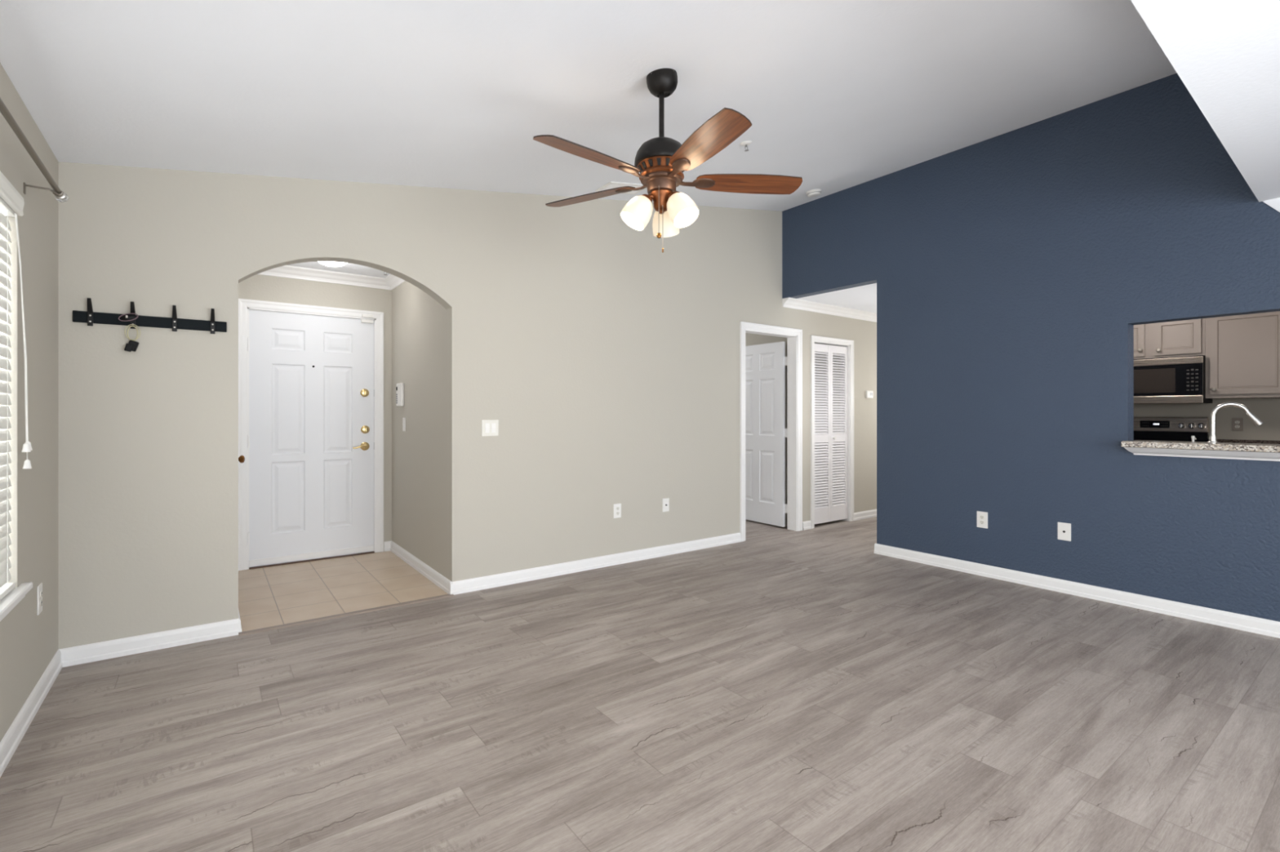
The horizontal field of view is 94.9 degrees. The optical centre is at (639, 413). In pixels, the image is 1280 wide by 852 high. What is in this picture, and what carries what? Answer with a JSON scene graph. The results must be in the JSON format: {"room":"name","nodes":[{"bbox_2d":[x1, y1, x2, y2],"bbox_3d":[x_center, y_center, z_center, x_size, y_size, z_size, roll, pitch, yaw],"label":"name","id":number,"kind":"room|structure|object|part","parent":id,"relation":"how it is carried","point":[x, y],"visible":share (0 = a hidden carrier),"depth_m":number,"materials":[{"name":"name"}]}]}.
{"room":"empty living room","nodes":[
{"label":"empty living room","id":0,"kind":"room"},
{"bbox_2d":[0,62,57,742],"bbox_3d":[-0.834,-0.050,0.046,0.120,2.600,7.240,0,0,-36],"label":"wall","id":1,"kind":"structure","parent":0,"point":[28,641],"depth_m":2.43,"materials":[{"name":"beige paint"}]},
{"bbox_2d":[0,171,32,599],"bbox_3d":[-1.833,-0.086,1.494,0.087,1.503,1.952,0,0,-36],"label":"window blinds","id":2,"kind":"object","parent":1,"relation":"attached to","point":[11,202],"visible":1,"depth_m":2.19,"materials":[{"name":"white plastic"}]},
{"bbox_3d":[-1.844,-0.049,1.482,0.030,1.415,1.689,0,0,-36],"label":"ladder cord","id":3,"kind":"part","parent":2,"relation":"part of","materials":[{"name":"white fabric"}]},
{"bbox_3d":[-1.844,0.655,1.482,0.032,0.020,1.887,0,0,-36],"label":"rail","id":4,"kind":"part","parent":2,"relation":"part of","materials":[{"name":"white plastic"}]},
{"bbox_3d":[-2.362,-0.319,2.240,0.006,0.875,0.054,0,0,-13],"label":"lift cord","id":5,"kind":"part","parent":2,"relation":"part of","materials":[{"name":"white fabric"}]},
{"bbox_3d":[-2.370,-0.286,2.255,0.008,0.940,0.050,0,0,-13],"label":"lift cord","id":6,"kind":"part","parent":2,"relation":"part of","materials":[{"name":"white fabric"}]},
{"bbox_3d":[-2.370,-0.321,2.255,0.008,0.870,0.068,0,0,-20],"label":"lift cord","id":7,"kind":"part","parent":2,"relation":"part of","materials":[{"name":"white fabric"}]},
{"bbox_2d":[0,582,32,621],"bbox_3d":[-1.873,0.702,1.485,0.140,0.062,2.030,0,0,-36],"label":"trim","id":8,"kind":"structure","parent":1,"relation":"attached to","point":[13,597],"depth_m":2.16,"materials":[{"name":"white wood"}]},
{"bbox_2d":[0,649,62,777],"bbox_3d":[-0.779,1.206,0.086,0.017,0.088,7.000,0,0,-36],"label":"baseboard","id":9,"kind":"structure","parent":1,"relation":"attached to","point":[9,744],"depth_m":2.35,"materials":[{"name":"white wood"}]},
{"bbox_2d":[0,97,68,202],"bbox_3d":[-1.745,-0.922,1.466,0.102,0.088,2.727,0,0,-36],"label":"curtain rod","id":10,"kind":"object","parent":1,"relation":"attached to","point":[60,195],"visible":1,"depth_m":2.15,"materials":[{"name":"grey metal"}]},
{"bbox_2d":[36,582,42,615],"bbox_3d":[-2.612,0.808,2.561,0.010,0.125,0.075,0,0,-36],"label":"wall outlet","id":11,"kind":"object","parent":1,"relation":"attached to","point":[39,588],"visible":1,"depth_m":2.54,"materials":[{"name":"white plastic"}]},
{"bbox_2d":[238,274,391,551],"bbox_3d":[-2.792,-0.050,5.053,1.218,2.600,0.120,0,0,-36],"label":"wall","id":12,"kind":"structure","parent":0,"point":[256,287],"depth_m":5.18,"materials":[{"name":"beige paint"}]},
{"bbox_2d":[247,309,373,567],"bbox_3d":[-2.766,0.205,5.001,0.959,2.082,0.104,0,0,-36],"label":"door","id":13,"kind":"structure","parent":12,"relation":"in","point":[310,438],"depth_m":4.99,"materials":[{"name":"white metal"}]},
{"bbox_3d":[-2.465,0.293,5.197,0.144,0.074,0.062,0,0,-36],"label":"lever","id":14,"kind":"part","parent":13,"relation":"part of","materials":[{"name":"gold metal"}]},
{"bbox_2d":[238,298,383,570],"bbox_3d":[-2.793,0.169,5.041,1.087,2.162,0.138,0,0,-36],"label":"door frame","id":15,"kind":"structure","parent":12,"relation":"attached to","point":[244,305],"depth_m":4.82,"materials":[{"name":"white wood"}]},
{"bbox_2d":[248,551,374,569],"bbox_3d":[-2.792,1.246,5.040,0.939,0.011,0.122,0,0,-36],"label":"trim","id":16,"kind":"structure","parent":12,"relation":"attached to","point":[373,552],"depth_m":4.97,"materials":[{"name":"brown metal"}]},
{"bbox_2d":[257,265,391,290],"bbox_3d":[-2.734,-1.168,4.975,1.218,0.088,0.075,0,0,-36],"label":"trim","id":17,"kind":"structure","parent":12,"relation":"attached to","point":[286,271],"depth_m":5.03,"materials":[{"name":"white wood"}]},
{"bbox_2d":[361,314,373,318],"bbox_3d":[-2.423,-0.867,5.228,0.090,0.025,0.018,0,0,-36],"label":"sensor","id":18,"kind":"object","parent":12,"relation":"attached to","point":[362,315],"visible":1,"depth_m":5.22,"materials":[{"name":"white plastic"}]},
{"bbox_2d":[384,540,391,551],"bbox_3d":[-2.288,1.206,5.341,0.066,0.088,0.017,0,0,-36],"label":"baseboard","id":19,"kind":"structure","parent":12,"relation":"attached to","point":[387,544],"depth_m":5.33,"materials":[{"name":"white wood"}]},
{"bbox_2d":[391,280,446,577],"bbox_3d":[-1.805,-0.050,4.844,0.120,2.600,1.631,0,0,-36],"label":"wall","id":20,"kind":"structure","parent":0,"point":[419,322],"depth_m":4.68,"materials":[{"name":"beige paint"}]},
{"bbox_2d":[385,274,405,289],"bbox_3d":[-1.848,-1.168,4.737,0.075,0.088,1.511,0,0,-36],"label":"trim","id":21,"kind":"structure","parent":20,"relation":"attached to","point":[393,282],"depth_m":5.17,"materials":[{"name":"white wood"}]},
{"bbox_2d":[395,382,404,406],"bbox_3d":[-2.074,-0.160,5.079,0.033,0.200,0.150,0,0,-36],"label":"intercom","id":22,"kind":"object","parent":20,"relation":"attached to","point":[400,387],"visible":1,"depth_m":5.03,"materials":[{"name":"white plastic"}]},
{"bbox_2d":[402,417,405,431],"bbox_3d":[-2.018,0.095,5.021,0.012,0.115,0.070,0,0,-36],"label":"light switch","id":23,"kind":"object","parent":20,"relation":"attached to","point":[403,419],"visible":1,"depth_m":5.00,"materials":[{"name":"white plastic"}]},
{"bbox_2d":[390,541,453,594],"bbox_3d":[-1.784,1.206,4.700,0.017,0.088,1.646,0,0,-36],"label":"baseboard","id":24,"kind":"structure","parent":20,"relation":"attached to","point":[427,571],"depth_m":4.55,"materials":[{"name":"white wood"}]},
{"bbox_2d":[57,161,876,648],"bbox_3d":[0.428,-0.469,5.405,8.520,3.437,0.120,0,0,-36],"label":"wall","id":25,"kind":"structure","parent":0,"point":[606,361],"depth_m":4.10,"materials":[{"name":"beige paint"}]},
{"bbox_2d":[57,618,238,667],"bbox_3d":[-2.566,1.206,3.107,0.733,0.088,0.017,0,0,-36],"label":"baseboard","id":26,"kind":"structure","parent":25,"relation":"attached to","point":[83,654],"depth_m":3.08,"materials":[{"name":"white wood"}]},
{"bbox_2d":[72,297,226,333],"bbox_3d":[-2.553,-0.507,3.089,0.626,0.135,0.061,0,0,-36],"label":"coat rack","id":27,"kind":"object","parent":25,"relation":"attached to","point":[90,317],"visible":1,"depth_m":3.10,"materials":[{"name":"black metal"}]},
{"bbox_2d":[118,313,138,321],"bbox_3d":[-2.621,-0.492,3.012,0.078,0.046,0.031,0,0,-36],"label":"pouch","id":28,"kind":"object","parent":27,"relation":"hanging from","point":[127,317],"visible":1,"depth_m":3.01,"materials":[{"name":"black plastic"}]},
{"bbox_2d":[124,324,140,351],"bbox_3d":[-2.615,-0.388,3.029,0.064,0.145,0.020,0,0,-36],"label":"keychain","id":29,"kind":"object","parent":27,"relation":"hanging from","point":[132,345],"visible":1,"depth_m":3.02,"materials":[{"name":"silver metal"}]},
{"bbox_2d":[238,594,453,636],"bbox_3d":[-1.775,1.246,3.678,1.218,0.010,0.051,0,0,-36],"label":"trim","id":30,"kind":"structure","parent":25,"relation":"attached to","point":[313,620],"depth_m":3.62,"materials":[{"name":"plastic"}]},
{"bbox_2d":[481,419,498,436],"bbox_3d":[-1.073,0.105,4.215,0.126,0.117,0.012,0,0,-36],"label":"light switch","id":31,"kind":"object","parent":25,"relation":"attached to","point":[491,427],"visible":1,"depth_m":4.21,"materials":[{"name":"beige plastic"}]},
{"bbox_2d":[449,533,741,595],"bbox_3d":[-0.162,1.206,4.884,2.840,0.088,0.017,0,0,-36],"label":"baseboard","id":32,"kind":"structure","parent":25,"relation":"attached to","point":[477,584],"depth_m":4.67,"materials":[{"name":"white wood"}]},
{"bbox_2d":[613,503,621,518],"bbox_3d":[-0.186,0.808,4.871,0.074,0.118,0.010,0,0,-36],"label":"wall outlet","id":33,"kind":"object","parent":25,"relation":"attached to","point":[617,507],"visible":1,"depth_m":4.87,"materials":[{"name":"white plastic"}]},
{"bbox_2d":[662,497,669,511],"bbox_3d":[0.231,0.807,5.175,0.074,0.118,0.016,0,0,-36],"label":"cable jack plate","id":34,"kind":"object","parent":25,"relation":"attached to","point":[665,501],"visible":1,"depth_m":5.17,"materials":[{"name":"white plastic"}]},
{"bbox_2d":[739,321,802,542],"bbox_3d":[1.318,0.178,6.052,0.930,2.144,0.138,0,0,-36],"label":"door frame","id":35,"kind":"structure","parent":25,"relation":"attached to","point":[794,336],"depth_m":6.25,"materials":[{"name":"white wood"}]},
{"bbox_2d":[802,520,811,530],"bbox_3d":[1.800,1.206,6.335,0.133,0.088,0.017,0,0,-36],"label":"baseboard","id":36,"kind":"structure","parent":25,"relation":"attached to","point":[806,525],"depth_m":6.33,"materials":[{"name":"white wood"}]},
{"bbox_2d":[782,297,876,322],"bbox_3d":[2.670,-1.149,6.935,2.895,0.088,0.085,0,0,-36],"label":"trim","id":37,"kind":"structure","parent":25,"relation":"attached to","point":[790,303],"depth_m":6.50,"materials":[{"name":"white wood"}]},
{"bbox_2d":[810,335,853,528],"bbox_3d":[2.133,0.202,6.654,0.776,2.097,0.138,0,0,-36],"label":"door frame","id":38,"kind":"structure","parent":25,"relation":"attached to","point":[850,344],"depth_m":6.80,"materials":[{"name":"white wood"}]},
{"bbox_2d":[853,509,876,520],"bbox_3d":[3.148,1.206,7.331,1.655,0.088,0.017,0,0,-36],"label":"baseboard","id":39,"kind":"structure","parent":25,"relation":"attached to","point":[870,513],"depth_m":6.97,"materials":[{"name":"white wood"}]},
{"bbox_2d":[866,391,873,398],"bbox_3d":[2.743,-0.225,7.025,0.124,0.090,0.028,0,0,-36],"label":"thermostat","id":40,"kind":"object","parent":25,"relation":"attached to","point":[869,394],"visible":1,"depth_m":7.01,"materials":[{"name":"white plastic"}]},
{"bbox_2d":[0,516,1279,851],"bbox_3d":[1.480,1.310,3.982,8.520,0.120,10.820,0,0,-36],"label":"floor","id":41,"kind":"structure","parent":0,"point":[779,689],"depth_m":2.39,"materials":[{"name":"wood"}]},
{"bbox_2d":[1133,417,1208,442],"bbox_3d":[4.826,0.643,5.597,0.694,1.214,0.750,0,0,-36],"label":"range","id":42,"kind":"object","parent":41,"relation":"on","point":[1148,428],"visible":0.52,"depth_m":5.67,"materials":[{"name":"silver metal"}]},
{"bbox_3d":[5.074,0.105,5.781,0.074,0.138,0.750,0,0,-36],"label":"control panel","id":43,"kind":"part","parent":42,"relation":"part of","materials":[{"name":"silver metal"}]},
{"bbox_3d":[5.149,0.117,5.593,0.040,0.054,0.054,0,0,-36],"label":"control knob","id":44,"kind":"part","parent":42,"relation":"part of","materials":[{"name":"silver metal"}]},
{"bbox_3d":[5.193,0.117,5.535,0.040,0.054,0.054,0,0,-36],"label":"control knob","id":45,"kind":"part","parent":42,"relation":"part of","materials":[{"name":"silver metal"}]},
{"bbox_3d":[5.232,0.117,5.481,0.040,0.054,0.054,0,0,-36],"label":"control knob","id":46,"kind":"part","parent":42,"relation":"part of","materials":[{"name":"silver metal"}]},
{"bbox_3d":[5.644,0.814,4.537,0.641,0.872,1.921,0,0,-36],"label":"base cabinet","id":47,"kind":"object","parent":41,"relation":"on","visible":0},
{"bbox_2d":[1217,439,1279,444],"bbox_3d":[5.647,0.308,4.539,0.634,0.140,1.922,0,0,-36],"label":"countertop","id":48,"kind":"structure","parent":47,"relation":"on","point":[1233,441],"depth_m":5.27,"materials":[{"name":"stone"}]},
{"bbox_3d":[3.997,0.814,3.430,0.628,0.872,2.300,0,0,-36],"label":"base cabinet","id":49,"kind":"object","parent":41,"relation":"on","visible":0},
{"bbox_3d":[3.993,0.359,3.427,0.619,0.037,2.300,0,0,-36],"label":"countertop","id":50,"kind":"structure","parent":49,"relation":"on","visible":0},
{"bbox_2d":[1191,435,1195,441],"bbox_3d":[3.514,0.240,3.729,0.083,0.197,0.043,0,0,-36],"label":"soap dispenser","id":51,"kind":"object","parent":50,"relation":"on","point":[1193,437],"visible":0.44,"depth_m":3.71,"materials":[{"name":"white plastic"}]},
{"bbox_2d":[1206,402,1264,442],"bbox_3d":[3.631,0.135,3.587,0.119,0.408,0.246,0,0,-36],"label":"faucet","id":52,"kind":"object","parent":50,"relation":"on","point":[1253,418],"visible":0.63,"depth_m":3.60,"materials":[{"name":"silver metal"}]},
{"bbox_2d":[0,0,1279,313],"bbox_3d":[2.023,-1.796,3.246,8.520,1.207,8.751,0,0,-36],"label":"ceiling","id":53,"kind":"structure","parent":0,"point":[836,95],"depth_m":2.72,"materials":[{"name":"paint"}]},
{"bbox_2d":[317,261,347,266],"bbox_3d":[-2.355,-1.169,4.492,0.270,0.086,0.270,0,0,-36],"label":"ceiling light","id":54,"kind":"object","parent":53,"relation":"attached to","point":[330,264],"visible":0.34,"depth_m":4.46,"materials":[{"name":"white glass"}]},
{"bbox_2d":[595,181,647,194],"bbox_3d":[-0.130,-1.741,4.545,0.376,0.069,0.220,0,0,-36],"label":"ceiling vent","id":55,"kind":"object","parent":53,"relation":"in","point":[611,184],"visible":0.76,"depth_m":4.47,"materials":[{"name":"white plastic"}]},
{"bbox_2d":[533,68,802,252],"bbox_3d":[0.077,-1.190,2.773,1.279,0.867,1.307,0,0,-36],"label":"ceiling fan","id":56,"kind":"object","parent":53,"relation":"hanging from","point":[661,161],"visible":1,"depth_m":2.73,"materials":[{"name":"brown wood"}]},
{"bbox_3d":[-0.214,-1.112,2.527,0.517,0.006,0.150,0,13,-41],"label":"blade","id":57,"kind":"part","parent":56,"relation":"part of","materials":[{"name":"brown wood"}]},
{"bbox_3d":[-0.262,-1.112,3.023,0.517,0.006,0.150,0,13,31],"label":"blade","id":58,"kind":"part","parent":56,"relation":"part of","materials":[{"name":"brown wood"}]},
{"bbox_3d":[-0.018,-0.946,2.770,0.154,0.158,0.138,0,0,-36],"label":"lamp shade","id":59,"kind":"part","parent":56,"relation":"part of","materials":[{"name":"beige glass"}]},
{"bbox_3d":[0.037,-1.014,2.789,0.083,0.058,0.062,0,0,-36],"label":"lamp arm","id":60,"kind":"part","parent":56,"relation":"part of","materials":[{"name":"orange metal"}]},
{"bbox_3d":[0.088,-0.828,2.737,0.024,0.028,0.024,0,0,-36],"label":"pull knob","id":61,"kind":"part","parent":56,"relation":"part of","materials":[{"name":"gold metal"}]},
{"bbox_3d":[0.088,-0.950,2.737,0.003,0.220,0.003,0,0,-36],"label":"pull chain","id":62,"kind":"part","parent":56,"relation":"part of","materials":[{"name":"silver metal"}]},
{"bbox_3d":[0.128,-0.946,2.934,0.149,0.158,0.147,0,0,-36],"label":"lamp shade","id":63,"kind":"part","parent":56,"relation":"part of","materials":[{"name":"beige glass"}]},
{"bbox_3d":[0.156,-1.014,2.765,0.062,0.058,0.084,0,0,-36],"label":"lamp arm","id":64,"kind":"part","parent":56,"relation":"part of","materials":[{"name":"orange metal"}]},
{"bbox_3d":[0.198,-0.946,2.725,0.137,0.158,0.154,0,0,-36],"label":"lamp shade","id":65,"kind":"part","parent":56,"relation":"part of","materials":[{"name":"beige glass"}]},
{"bbox_3d":[0.188,-0.961,2.733,0.060,0.092,0.075,0,0,-36],"label":"bulb","id":66,"kind":"part","parent":56,"relation":"part of","materials":[{"name":"white glass"}]},
{"bbox_3d":[0.272,-1.112,2.419,0.150,0.006,0.517,14,-6,-23],"label":"blade","id":67,"kind":"part","parent":56,"relation":"part of","materials":[{"name":"brown wood"}]},
{"bbox_3d":[0.525,-1.112,2.848,0.517,0.006,0.150,0,-13,-5],"label":"blade","id":68,"kind":"part","parent":56,"relation":"part of","materials":[{"name":"brown wood"}]},
{"bbox_2d":[739,140,751,151],"bbox_3d":[0.701,-1.768,3.891,0.079,0.058,0.079,0,0,-29],"label":"sprinkler","id":69,"kind":"object","parent":53,"relation":"attached to","point":[745,144],"visible":1,"depth_m":3.88,"materials":[{"name":"white metal"}]},
{"bbox_2d":[805,189,821,197],"bbox_3d":[1.605,-2.033,5.429,0.136,0.058,0.136,0,0,-42],"label":"smoke detector","id":70,"kind":"object","parent":53,"relation":"attached to","point":[815,193],"visible":1,"depth_m":5.39,"materials":[{"name":"white plastic"}]},
{"bbox_2d":[745,333,786,526],"bbox_3d":[-0.206,-0.050,7.237,2.280,2.600,3.580,0,0,-36],"label":"wall","id":71,"kind":"structure","parent":0,"point":[750,339],"depth_m":6.61,"materials":[{"name":"beige paint"}]},
{"bbox_2d":[745,341,786,527],"bbox_3d":[1.326,0.226,6.674,0.103,2.012,0.823,0,0,-36],"label":"door","id":72,"kind":"structure","parent":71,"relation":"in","point":[766,432],"depth_m":6.58,"materials":[{"name":"white wood"}]},
{"bbox_2d":[814,342,847,524],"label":"louvered door","id":73,"kind":"structure","parent":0,"point":[819,352],"depth_m":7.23,"materials":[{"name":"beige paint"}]},
{"bbox_2d":[782,73,1279,622],"bbox_3d":[3.642,-0.475,3.279,0.120,3.450,7.120,0,0,-36],"label":"wall","id":74,"kind":"structure","parent":0,"point":[1014,273],"depth_m":4.14,"materials":[{"name":"blue paint"}]},
{"bbox_2d":[977,511,987,528],"bbox_3d":[2.637,0.820,4.530,0.010,0.124,0.080,0,0,-36],"label":"wall outlet","id":75,"kind":"object","parent":74,"relation":"attached to","point":[982,517],"visible":1,"depth_m":4.53,"materials":[{"name":"white plastic"}]},
{"bbox_2d":[1057,522,1071,541],"bbox_3d":[2.954,0.824,4.095,0.016,0.122,0.080,0,0,-36],"label":"cable jack plate","id":76,"kind":"object","parent":74,"relation":"attached to","point":[1064,529],"visible":1,"depth_m":4.09,"materials":[{"name":"white plastic"}]},
{"bbox_2d":[874,543,1279,638],"bbox_3d":[3.864,1.206,2.863,0.017,0.088,5.947,0,0,-36],"label":"baseboard","id":77,"kind":"structure","parent":74,"relation":"attached to","point":[1269,628],"depth_m":3.93,"materials":[{"name":"white wood"}]},
{"bbox_2d":[1120,440,1279,453],"bbox_3d":[3.783,0.196,3.032,0.277,0.037,2.010,0,0,-36],"label":"countertop","id":78,"kind":"structure","parent":74,"relation":"on","point":[1256,447],"depth_m":3.46,"materials":[{"name":"stone"}]},
{"bbox_2d":[1124,447,1279,461],"bbox_3d":[3.728,0.241,2.984,0.092,0.050,2.004,0,0,-36],"label":"trim","id":79,"kind":"structure","parent":74,"relation":"attached to","point":[1251,455],"depth_m":3.48,"materials":[{"name":"white wood"}]},
{"bbox_2d":[1262,197,1279,212],"bbox_3d":[3.614,-1.128,3.211,0.007,0.168,0.293,0,0,-36],"label":"trim","id":80,"kind":"structure","parent":74,"relation":"attached to","point":[1274,203],"depth_m":3.29,"materials":[{"name":"paint"}]},
{"bbox_2d":[1133,398,1279,440],"bbox_3d":[5.651,-0.025,5.169,0.120,2.550,4.130,0,0,-36],"label":"wall","id":81,"kind":"structure","parent":0,"point":[1268,410],"depth_m":5.38,"materials":[{"name":"beige paint"}]},
{"bbox_2d":[1133,318,1205,359],"bbox_3d":[4.973,-0.858,5.681,0.362,0.665,0.759,0,0,-36],"label":"upper cabinet","id":82,"kind":"object","parent":81,"relation":"attached to","point":[1185,338],"visible":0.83,"depth_m":5.48,"materials":[{"name":"beige paint"}]},
{"bbox_3d":[4.742,-0.711,5.759,0.020,0.328,0.316,0,0,-36],"label":"door","id":83,"kind":"part","parent":82,"relation":"part of","materials":[{"name":"beige paint"}]},
{"bbox_2d":[1133,355,1212,404],"bbox_3d":[4.956,-0.306,5.668,0.404,0.428,0.760,0,0,-36],"label":"microwave","id":84,"kind":"object","parent":82,"relation":"attached to","point":[1174,380],"visible":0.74,"depth_m":5.42,"materials":[{"name":"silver glass"}]},
{"bbox_3d":[4.802,-0.480,5.555,0.022,0.060,0.760,0,0,-36],"label":"trim","id":85,"kind":"part","parent":84,"relation":"part of","materials":[{"name":"silver metal"}]},
{"bbox_3d":[4.804,-0.306,5.556,0.018,0.284,0.756,0,0,-36],"label":"glass","id":86,"kind":"part","parent":84,"relation":"part of","materials":[{"name":"black glass"}]},
{"bbox_3d":[4.802,-0.127,5.555,0.022,0.070,0.760,0,0,-36],"label":"trim","id":87,"kind":"part","parent":84,"relation":"part of","materials":[{"name":"silver metal"}]},
{"bbox_3d":[4.976,-0.711,5.442,0.020,0.328,0.323,0,0,-36],"label":"door","id":88,"kind":"part","parent":82,"relation":"part of","materials":[{"name":"beige paint"}]},
{"bbox_2d":[1231,417,1243,431],"bbox_3d":[5.437,0.100,5.350,0.010,0.117,0.072,0,0,-36],"label":"wall outlet","id":89,"kind":"object","parent":81,"relation":"attached to","point":[1237,423],"visible":1,"depth_m":5.35,"materials":[{"name":"beige plastic"}]},
{"bbox_2d":[1205,311,1279,399],"bbox_3d":[5.481,-0.662,4.993,0.362,1.055,0.949,0,0,-36],"label":"upper cabinet","id":90,"kind":"object","parent":81,"relation":"attached to","point":[1242,352],"visible":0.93,"depth_m":5.09,"materials":[{"name":"beige paint"}]},
{"bbox_3d":[-2.881,-0.050,4.048,0.120,2.600,1.631,0,0,-36],"label":"wall","id":91,"kind":"structure","parent":0,"visible":0},
{"bbox_2d":[238,609,241,632],"bbox_3d":[-2.755,1.206,3.993,0.017,0.088,1.631,0,0,-36],"label":"baseboard","id":92,"kind":"structure","parent":91,"relation":"attached to","point":[239,619],"depth_m":3.34,"materials":[{"name":"white wood"}]},
{"bbox_2d":[238,455,244,462],"bbox_3d":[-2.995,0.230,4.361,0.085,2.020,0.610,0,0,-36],"label":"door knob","id":93,"kind":"structure","parent":91,"relation":"in","point":[242,459],"depth_m":4.17,"materials":[{"name":"gold metal"}]}
]}

